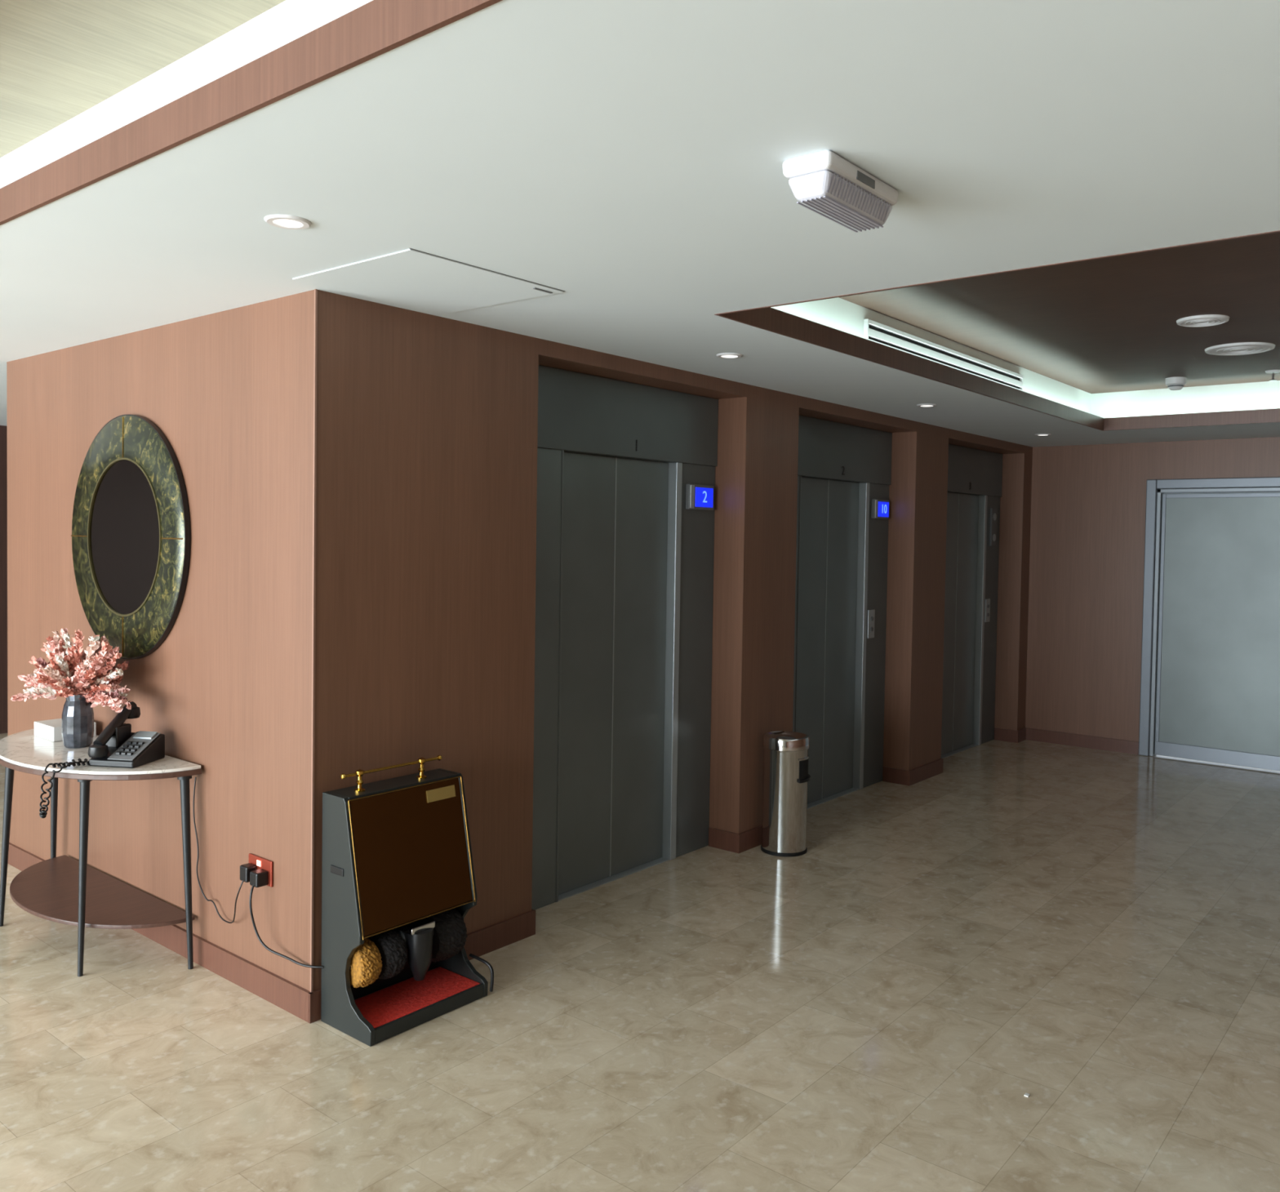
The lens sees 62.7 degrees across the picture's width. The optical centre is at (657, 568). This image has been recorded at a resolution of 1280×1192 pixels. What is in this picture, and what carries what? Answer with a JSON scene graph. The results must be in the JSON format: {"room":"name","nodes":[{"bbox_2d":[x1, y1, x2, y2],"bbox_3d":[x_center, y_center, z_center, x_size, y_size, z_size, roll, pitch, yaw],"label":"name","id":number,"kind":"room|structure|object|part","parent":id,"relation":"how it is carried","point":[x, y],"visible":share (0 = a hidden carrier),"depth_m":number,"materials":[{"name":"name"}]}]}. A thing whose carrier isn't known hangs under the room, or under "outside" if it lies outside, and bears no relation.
{"room":"elevator lobby","nodes":[
{"label":"elevator lobby","id":0,"kind":"room"},
{"bbox_2d":[0,425,7,733],"bbox_3d":[-5.732,-0.038,4.941,3.740,2.900,9.500,2,2,39],"label":"wall","id":1,"kind":"structure","parent":0,"point":[3,429],"depth_m":8.35,"materials":[{"name":"brown wood"}]},
{"bbox_2d":[0,0,285,157],"bbox_3d":[-1.416,-1.123,0.147,7.800,0.030,3.970,2,2,39],"label":"ceiling tray","id":2,"kind":"object","parent":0,"point":[60,60],"visible":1,"depth_m":2.35,"materials":[{"name":"beige wood"}]},
{"bbox_2d":[6,289,324,991],"bbox_3d":[-1.664,0.251,4.946,2.610,2.450,1.600,2,2,39],"label":"wall","id":3,"kind":"structure","parent":0,"point":[228,689],"depth_m":3.92,"materials":[{"name":"brown wood"}]},
{"bbox_2d":[71,414,190,659],"bbox_3d":[-2.179,-0.128,4.302,1.000,1.000,0.030,2,2,39],"label":"round wall mirror","id":4,"kind":"object","parent":3,"relation":"attached to","point":[131,535],"visible":0.96,"depth_m":4.25,"materials":[{"name":"green"}]},
{"bbox_3d":[-2.183,-0.128,4.297,0.636,0.636,0.002,2,2,39],"label":"glass","id":5,"kind":"part","parent":4,"relation":"part of","materials":[{"name":"grey mirror"}]},
{"bbox_2d":[8,842,313,1022],"bbox_3d":[-2.183,1.437,4.349,2.622,0.100,0.012,2,2,39],"label":"baseboard","id":6,"kind":"structure","parent":3,"relation":"attached to","point":[291,997],"depth_m":3.86,"materials":[{"name":"brown wood"}]},
{"bbox_2d":[192,777,323,968],"bbox_3d":[-1.443,1.064,3.722,0.768,0.534,0.095,2,2,39],"label":"wall socket","id":7,"kind":"object","parent":3,"relation":"attached to","point":[259,870],"depth_m":3.68,"materials":[{"name":"black plastic"}]},
{"bbox_2d":[0,733,1279,1191],"bbox_3d":[-1.110,1.575,3.617,12.800,0.100,13.790,2,2,39],"label":"floor","id":8,"kind":"structure","parent":0,"point":[1093,935],"depth_m":3.49,"materials":[{"name":"tile"}]},
{"bbox_2d":[0,728,201,976],"bbox_3d":[-2.348,1.106,4.185,1.260,0.764,0.440,2,2,39],"label":"console table","id":9,"kind":"object","parent":8,"relation":"on","point":[64,889],"visible":0.81,"depth_m":4.06,"materials":[{"name":"white stone"}]},
{"bbox_3d":[-2.688,1.118,4.340,0.064,0.720,0.034,1,2,-2],"label":"leg","id":10,"kind":"part","parent":9,"relation":"part of","materials":[{"name":"black metal"}]},
{"bbox_3d":[-2.701,1.107,4.697,0.066,0.720,0.034,2,2,39],"label":"leg","id":11,"kind":"part","parent":9,"relation":"part of","materials":[{"name":"black metal"}]},
{"bbox_2d":[34,718,96,742],"bbox_3d":[-2.521,0.682,4.468,0.200,0.060,0.170,2,2,39],"label":"gift box","id":12,"kind":"object","parent":9,"relation":"on","point":[51,730],"visible":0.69,"depth_m":4.40,"materials":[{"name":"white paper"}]},
{"bbox_2d":[10,627,133,748],"bbox_3d":[-2.326,0.481,4.192,0.854,0.486,0.330,2,2,39],"label":"flower vase","id":13,"kind":"object","parent":9,"relation":"on","point":[76,674],"visible":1,"depth_m":4.17,"materials":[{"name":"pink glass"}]},
{"bbox_3d":[-2.128,1.140,3.885,0.034,0.721,0.068,1,2,3],"label":"leg","id":14,"kind":"part","parent":9,"relation":"part of","materials":[{"name":"black metal"}]},
{"bbox_2d":[39,701,164,817],"bbox_3d":[-2.055,0.713,3.926,0.242,0.386,0.400,2,2,32],"label":"desk telephone","id":15,"kind":"object","parent":9,"relation":"on","point":[116,746],"visible":0.99,"depth_m":3.95,"materials":[{"name":"black plastic"}]},
{"bbox_3d":[-2.170,0.806,3.885,0.070,0.200,0.209,3,2,45],"label":"coiled cord","id":16,"kind":"part","parent":15,"relation":"part of","materials":[{"name":"black plastic"}]},
{"bbox_3d":[-1.980,0.671,3.975,0.103,0.073,0.168,1,2,9],"label":"plate","id":17,"kind":"part","parent":15,"relation":"part of","materials":[{"name":"grey plastic"}]},
{"bbox_2d":[9,854,194,928],"bbox_3d":[-2.333,1.316,4.215,1.160,0.015,0.380,2,2,39],"label":"shelf","id":18,"kind":"object","parent":9,"relation":"attached to","point":[47,889],"depth_m":4.15,"materials":[{"name":"brown wood"}]},
{"bbox_3d":[-1.773,1.144,3.951,0.066,0.720,0.034,2,2,39],"label":"leg","id":19,"kind":"part","parent":9,"relation":"part of","materials":[{"name":"black metal"}]},
{"bbox_2d":[320,755,493,1046],"bbox_3d":[-0.856,1.102,3.644,0.283,0.851,0.530,2,2,39],"label":"machine","id":20,"kind":"object","parent":8,"relation":"on","point":[398,884],"visible":1,"depth_m":3.56,"materials":[{"name":"black metal"}]},
{"bbox_3d":[-1.059,0.998,3.468,0.070,0.025,0.005,2,2,39],"label":"vent handle","id":21,"kind":"part","parent":20,"relation":"part of","materials":[{"name":"black plastic"}]},
{"bbox_3d":[-1.017,1.142,3.450,0.277,0.777,0.018,2,2,39],"label":"panel","id":22,"kind":"part","parent":20,"relation":"part of","materials":[{"name":"grey metal"}]},
{"bbox_3d":[-0.984,0.983,3.425,0.089,0.441,0.004,2,2,39],"label":"trim","id":23,"kind":"part","parent":20,"relation":"part of","materials":[{"name":"gold metal"}]},
{"bbox_3d":[-1.005,0.714,3.545,0.036,0.074,0.036,2,2,39],"label":"handle post","id":24,"kind":"part","parent":20,"relation":"part of","materials":[{"name":"gold metal"}]},
{"bbox_3d":[-0.919,0.756,3.675,0.125,0.016,0.464,2,2,39],"label":"panel","id":25,"kind":"part","parent":20,"relation":"part of","materials":[{"name":"grey metal"}]},
{"bbox_3d":[-0.969,1.127,3.722,0.010,0.725,0.464,2,2,39],"label":"panel","id":26,"kind":"part","parent":20,"relation":"part of","materials":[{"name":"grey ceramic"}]},
{"bbox_3d":[-0.876,1.510,3.653,0.265,0.034,0.464,2,2,39],"label":"plate","id":27,"kind":"part","parent":20,"relation":"part of","materials":[{"name":"red carpet"}]},
{"bbox_3d":[-0.865,0.758,3.631,0.004,0.004,0.476,2,2,39],"label":"trim","id":28,"kind":"part","parent":20,"relation":"part of","materials":[{"name":"gold metal"}]},
{"bbox_3d":[-0.842,0.979,3.616,0.091,0.430,0.460,2,2,39],"label":"panel","id":29,"kind":"part","parent":20,"relation":"part of","materials":[{"name":"brown wood"}]},
{"bbox_3d":[-0.858,1.278,3.660,0.090,0.090,0.140,2,2,39],"label":"motor","id":30,"kind":"part","parent":20,"relation":"part of","materials":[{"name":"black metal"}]},
{"bbox_3d":[-0.805,1.196,3.591,0.004,0.004,0.476,2,2,39],"label":"trim","id":31,"kind":"part","parent":20,"relation":"part of","materials":[{"name":"gold metal"}]},
{"bbox_2d":[407,928,433,980],"bbox_3d":[-0.817,1.325,3.609,0.088,0.170,0.088,2,2,39],"label":"dispenser","id":32,"kind":"object","parent":20,"relation":"on","point":[420,940],"depth_m":3.57,"materials":[{"name":"black plastic"}]},
{"bbox_3d":[-0.842,0.710,3.747,0.036,0.074,0.036,2,2,39],"label":"handle post","id":33,"kind":"part","parent":20,"relation":"part of","materials":[{"name":"gold metal"}]},
{"bbox_3d":[-0.771,0.802,3.740,0.011,0.040,0.125,2,2,39],"label":"name plate","id":34,"kind":"part","parent":20,"relation":"part of","materials":[{"name":"gold metal"}]},
{"bbox_3d":[-0.715,1.136,3.826,0.277,0.777,0.018,2,2,39],"label":"panel","id":35,"kind":"part","parent":20,"relation":"part of","materials":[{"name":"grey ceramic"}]},
{"bbox_3d":[-0.686,0.977,3.796,0.089,0.441,0.004,2,2,39],"label":"trim","id":36,"kind":"part","parent":20,"relation":"part of","materials":[{"name":"gold metal"}]},
{"bbox_3d":[-0.636,1.459,3.796,0.110,0.114,0.016,2,2,32],"label":"foot rail","id":37,"kind":"part","parent":20,"relation":"part of","materials":[{"name":"black metal"}]},
{"bbox_2d":[760,731,810,856],"bbox_3d":[0.678,1.188,5.568,0.256,0.613,0.248,2,2,39],"label":"bin","id":38,"kind":"object","parent":8,"relation":"on","point":[786,776],"visible":1,"depth_m":5.47,"materials":[{"name":"silver metal"}]},
{"bbox_2d":[0,0,1279,447],"bbox_3d":[-1.038,-0.934,3.582,12.400,0.020,13.290,2,2,39],"label":"ceiling","id":39,"kind":"structure","parent":0,"point":[625,158],"depth_m":2.31,"materials":[{"name":"paint"}]},
{"bbox_2d":[0,0,373,188],"bbox_3d":[-1.419,-0.978,0.152,7.800,0.260,3.970,2,2,39],"label":"light","id":40,"kind":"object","parent":39,"relation":"attached to","point":[289,20],"depth_m":2.41,"materials":[{"name":"white paint"}]},
{"bbox_2d":[0,0,502,225],"bbox_3d":[-1.420,-0.869,0.155,7.524,0.087,3.694,2,2,39],"label":"trim","id":41,"kind":"structure","parent":39,"relation":"attached to","point":[376,28],"depth_m":2.00,"materials":[{"name":"brown wood"}]},
{"bbox_2d":[263,214,311,229],"bbox_3d":[-0.955,-0.893,2.713,0.116,0.006,0.116,2,2,39],"label":"recessed light","id":42,"kind":"object","parent":39,"relation":"in","point":[283,221],"visible":1,"depth_m":2.71,"materials":[{"name":"white plastic"}]},
{"bbox_2d":[292,248,563,313],"bbox_3d":[-0.732,-0.911,3.381,0.590,0.004,0.620,2,2,39],"label":"panel","id":43,"kind":"object","parent":39,"relation":"attached to","point":[409,277],"visible":1,"depth_m":3.34,"materials":[{"name":"paint"}]},
{"bbox_2d":[533,287,552,293],"bbox_3d":[-0.373,-0.903,3.413,0.010,0.003,0.080,2,2,39],"label":"latch","id":44,"kind":"object","parent":43,"relation":"attached to","point":[535,288],"visible":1,"depth_m":3.41,"materials":[{"name":"grey plastic"}]},
{"bbox_2d":[408,248,564,291],"bbox_3d":[-0.731,-0.912,3.379,0.594,0.002,0.628,2,2,39],"label":"shadow gap","id":45,"kind":"object","parent":39,"relation":"attached to","point":[409,248],"visible":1,"depth_m":3.16,"materials":[{"name":"grey plastic"}]},
{"bbox_2d":[715,352,742,358],"bbox_3d":[0.313,-0.929,4.593,0.116,0.006,0.116,2,2,39],"label":"recessed light","id":46,"kind":"object","parent":39,"relation":"in","point":[725,355],"visible":1,"depth_m":4.58,"materials":[{"name":"white plastic"}]},
{"bbox_2d":[782,150,897,232],"bbox_3d":[0.406,-0.820,2.309,0.118,0.088,0.323,2,2,39],"label":"emergency light","id":47,"kind":"object","parent":39,"relation":"attached to","point":[824,181],"depth_m":2.23,"materials":[{"name":"white plastic"}]},
{"bbox_2d":[916,404,937,407],"bbox_3d":[1.579,-0.956,6.167,0.116,0.006,0.116,2,2,39],"label":"recessed light","id":48,"kind":"object","parent":39,"relation":"in","point":[918,405],"visible":1,"depth_m":6.16,"materials":[{"name":"white plastic"}]},
{"bbox_2d":[714,230,1279,431],"bbox_3d":[2.935,-0.931,4.557,3.254,0.087,4.674,2,2,39],"label":"trim","id":49,"kind":"structure","parent":39,"relation":"attached to","point":[768,318],"depth_m":5.14,"materials":[{"name":"brown wood"}]},
{"bbox_2d":[770,297,1279,417],"bbox_3d":[2.937,-1.040,4.553,3.530,0.260,4.950,2,2,39],"label":"trim","id":50,"kind":"structure","parent":39,"relation":"attached to","point":[838,313],"depth_m":6.93,"materials":[{"name":"white paint"}]},
{"bbox_2d":[863,318,1023,391],"bbox_3d":[1.596,-1.114,5.650,0.022,0.110,2.020,2,2,39],"label":"air diffuser","id":51,"kind":"object","parent":50,"relation":"attached to","point":[875,331],"visible":0.74,"depth_m":5.47,"materials":[{"name":"white plastic"}]},
{"bbox_2d":[1034,433,1050,435],"bbox_3d":[2.833,-0.983,7.725,0.116,0.006,0.116,2,2,39],"label":"recessed light","id":52,"kind":"object","parent":39,"relation":"in","point":[1037,434],"visible":1,"depth_m":7.70,"materials":[{"name":"white plastic"}]},
{"bbox_2d":[839,232,1279,393],"bbox_3d":[2.939,-1.185,4.549,3.530,0.030,4.950,2,2,39],"label":"ceiling tray","id":53,"kind":"object","parent":39,"relation":"attached to","point":[1104,325],"visible":0.5,"depth_m":4.92,"materials":[{"name":"brown wood"}]},
{"bbox_2d":[1164,376,1186,390],"bbox_3d":[3.350,-1.192,6.792,0.124,0.075,0.124,2,2,39],"label":"smoke detector","id":54,"kind":"object","parent":53,"relation":"attached to","point":[1177,383],"visible":1,"depth_m":6.75,"materials":[{"name":"white plastic"}]},
{"bbox_2d":[1167,384,1183,387],"bbox_3d":[3.349,-1.177,6.793,0.094,0.010,0.094,2,2,39],"label":"vent","id":55,"kind":"object","parent":54,"relation":"attached to","point":[1169,385],"depth_m":6.76,"materials":[{"name":"grey plastic"}]},
{"bbox_2d":[1176,314,1229,327],"bbox_3d":[2.603,-1.181,5.018,0.228,0.016,0.228,2,2,39],"label":"ceiling speaker","id":56,"kind":"object","parent":53,"relation":"attached to","point":[1206,320],"visible":1,"depth_m":4.99,"materials":[{"name":"white plastic"}]},
{"bbox_2d":[1204,342,1275,355],"bbox_3d":[3.168,-1.193,5.719,0.338,0.016,0.338,2,2,39],"label":"ceiling speaker","id":57,"kind":"object","parent":53,"relation":"attached to","point":[1243,348],"visible":1,"depth_m":5.68,"materials":[{"name":"white plastic"}]},
{"bbox_2d":[1265,369,1279,381],"bbox_3d":[3.778,-1.183,6.447,0.090,0.060,0.090,2,2,39],"label":"sprinkler","id":58,"kind":"object","parent":53,"relation":"attached to","point":[1273,371],"visible":1,"depth_m":6.44,"materials":[{"name":"white metal"}]},
{"bbox_2d":[319,291,1032,988],"bbox_3d":[0.852,0.252,6.272,0.350,2.450,6.760,2,2,39],"label":"wall","id":59,"kind":"structure","parent":0,"point":[430,428],"depth_m":4.16,"materials":[{"name":"brown wood"}]},
{"bbox_2d":[310,288,317,992],"bbox_3d":[-1.148,0.253,3.505,0.007,2.350,0.007,2,2,39],"label":"trim","id":60,"kind":"structure","parent":59,"relation":"attached to","point":[315,290],"depth_m":3.50,"materials":[{"name":"brown"}]},
{"bbox_2d":[531,364,718,909],"bbox_3d":[-0.209,0.305,5.041,0.141,2.383,1.507,2,2,39],"label":"elevator","id":61,"kind":"object","parent":59,"relation":"attached to","point":[625,504],"visible":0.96,"depth_m":5.07,"materials":[{"name":"paint"}]},
{"bbox_3d":[-0.587,0.488,4.604,0.110,2.029,0.348,2,2,39],"label":"panel","id":62,"kind":"part","parent":61,"relation":"part of","materials":[{"name":"paint"}]},
{"bbox_3d":[-0.239,1.492,5.088,0.110,0.005,0.815,2,2,39],"label":"sill","id":63,"kind":"part","parent":61,"relation":"part of","materials":[{"name":"silver metal"}]},
{"bbox_3d":[-0.201,-0.710,5.016,0.122,0.354,1.507,2,2,39],"label":"header panel","id":64,"kind":"part","parent":61,"relation":"part of","materials":[{"name":"paint"}]},
{"bbox_3d":[0.176,-0.368,5.385,0.008,0.120,0.032,2,2,39],"label":"display frame","id":65,"kind":"part","parent":61,"relation":"part of","materials":[{"name":"silver metal"}]},
{"bbox_3d":[0.154,0.473,5.527,0.110,2.029,0.298,2,2,39],"label":"panel","id":66,"kind":"part","parent":61,"relation":"part of","materials":[{"name":"paint"}]},
{"bbox_3d":[0.219,-0.369,5.458,0.025,0.130,0.215,2,2,39],"label":"display plate","id":67,"kind":"part","parent":61,"relation":"part of","materials":[{"name":"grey plastic"}]},
{"bbox_2d":[307,727,1026,1023],"bbox_3d":[0.889,1.429,6.235,0.197,0.100,6.802,2,2,39],"label":"baseboard","id":68,"kind":"structure","parent":59,"relation":"attached to","point":[482,941],"depth_m":5.51,"materials":[{"name":"brown wood"}]},
{"bbox_2d":[792,414,892,808],"bbox_3d":[1.063,0.278,6.622,0.141,2.383,1.507,2,2,39],"label":"elevator","id":69,"kind":"object","parent":59,"relation":"attached to","point":[844,470],"visible":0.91,"depth_m":6.76,"materials":[{"name":"paint"}]},
{"bbox_3d":[0.685,0.461,6.186,0.110,2.029,0.348,2,2,39],"label":"panel","id":70,"kind":"part","parent":69,"relation":"part of","materials":[{"name":"paint"}]},
{"bbox_3d":[1.034,1.465,6.669,0.110,0.005,0.815,2,2,39],"label":"sill","id":71,"kind":"part","parent":69,"relation":"part of","materials":[{"name":"silver metal"}]},
{"bbox_3d":[1.072,-0.737,6.598,0.122,0.354,1.507,2,2,39],"label":"header panel","id":72,"kind":"part","parent":69,"relation":"part of","materials":[{"name":"paint"}]},
{"bbox_3d":[1.420,0.369,6.998,0.012,0.190,0.090,2,2,39],"label":"call plate","id":73,"kind":"part","parent":69,"relation":"part of","materials":[{"name":"silver metal"}]},
{"bbox_3d":[1.427,0.446,7.108,0.110,2.029,0.298,2,2,39],"label":"panel","id":74,"kind":"part","parent":69,"relation":"part of","materials":[{"name":"paint"}]},
{"bbox_3d":[1.448,-0.395,6.967,0.008,0.120,0.032,2,2,39],"label":"display frame","id":75,"kind":"part","parent":69,"relation":"part of","materials":[{"name":"silver metal"}]},
{"bbox_3d":[1.492,-0.396,7.039,0.025,0.130,0.215,2,2,39],"label":"display plate","id":76,"kind":"part","parent":69,"relation":"part of","materials":[{"name":"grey plastic"}]},
{"bbox_2d":[941,444,1002,758],"bbox_3d":[2.332,0.251,8.206,0.134,2.383,1.507,2,2,39],"label":"elevator","id":77,"kind":"object","parent":59,"relation":"attached to","point":[975,476],"visible":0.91,"depth_m":8.41,"materials":[{"name":"paint"}]},
{"bbox_3d":[2.306,1.438,8.251,0.110,0.005,0.815,2,2,39],"label":"sill","id":78,"kind":"part","parent":77,"relation":"part of","materials":[{"name":"silver metal"}]},
{"bbox_3d":[2.344,-0.764,8.180,0.122,0.354,1.507,2,2,39],"label":"header panel","id":79,"kind":"part","parent":77,"relation":"part of","materials":[{"name":"paint"}]},
{"bbox_3d":[2.692,0.342,8.580,0.012,0.190,0.090,2,2,39],"label":"call plate","id":80,"kind":"part","parent":77,"relation":"part of","materials":[{"name":"silver metal"}]},
{"bbox_3d":[2.699,0.419,8.690,0.110,2.029,0.298,2,2,39],"label":"panel","id":81,"kind":"part","parent":77,"relation":"part of","materials":[{"name":"paint"}]},
{"bbox_3d":[2.750,-0.338,8.611,0.020,0.310,0.110,2,2,39],"label":"display plate","id":82,"kind":"part","parent":77,"relation":"part of","materials":[{"name":"grey plastic"}]},
{"bbox_2d":[992,533,995,541],"bbox_3d":[2.758,-0.253,8.606,0.004,0.060,0.060,2,2,39],"label":"lamp","id":83,"kind":"object","parent":77,"relation":"attached to","point":[993,535],"depth_m":8.60,"materials":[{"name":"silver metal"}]},
{"bbox_2d":[1025,436,1279,742],"bbox_3d":[5.394,0.301,7.054,6.650,2.450,0.150,2,2,39],"label":"wall","id":84,"kind":"structure","parent":0,"point":[1088,502],"depth_m":8.46,"materials":[{"name":"brown wood"}]},
{"bbox_2d":[1026,727,1138,754],"bbox_3d":[5.499,1.483,6.885,6.200,0.100,0.012,2,2,39],"label":"baseboard","id":85,"kind":"structure","parent":84,"relation":"attached to","point":[1032,734],"depth_m":8.52,"materials":[{"name":"brown wood"}]},
{"bbox_2d":[1138,476,1279,755],"bbox_3d":[4.809,0.460,7.492,2.350,2.084,0.105,2,2,39],"label":"door frame","id":86,"kind":"object","parent":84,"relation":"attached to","point":[1159,492],"depth_m":8.17,"materials":[{"name":"grey metal"}]},
{"bbox_2d":[1154,491,1279,755],"bbox_3d":[4.357,0.454,7.845,1.140,2.040,0.040,2,2,39],"label":"glass door","id":87,"kind":"structure","parent":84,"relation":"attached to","point":[1220,688],"depth_m":7.91,"materials":[{"name":"grey"}]},
{"bbox_2d":[1155,493,1279,770],"bbox_3d":[4.342,0.457,7.826,1.130,2.031,0.010,2,2,39],"label":"frame","id":88,"kind":"object","parent":87,"relation":"attached to","point":[1164,748],"depth_m":8.02,"materials":[{"name":"grey metal"}]}
]}

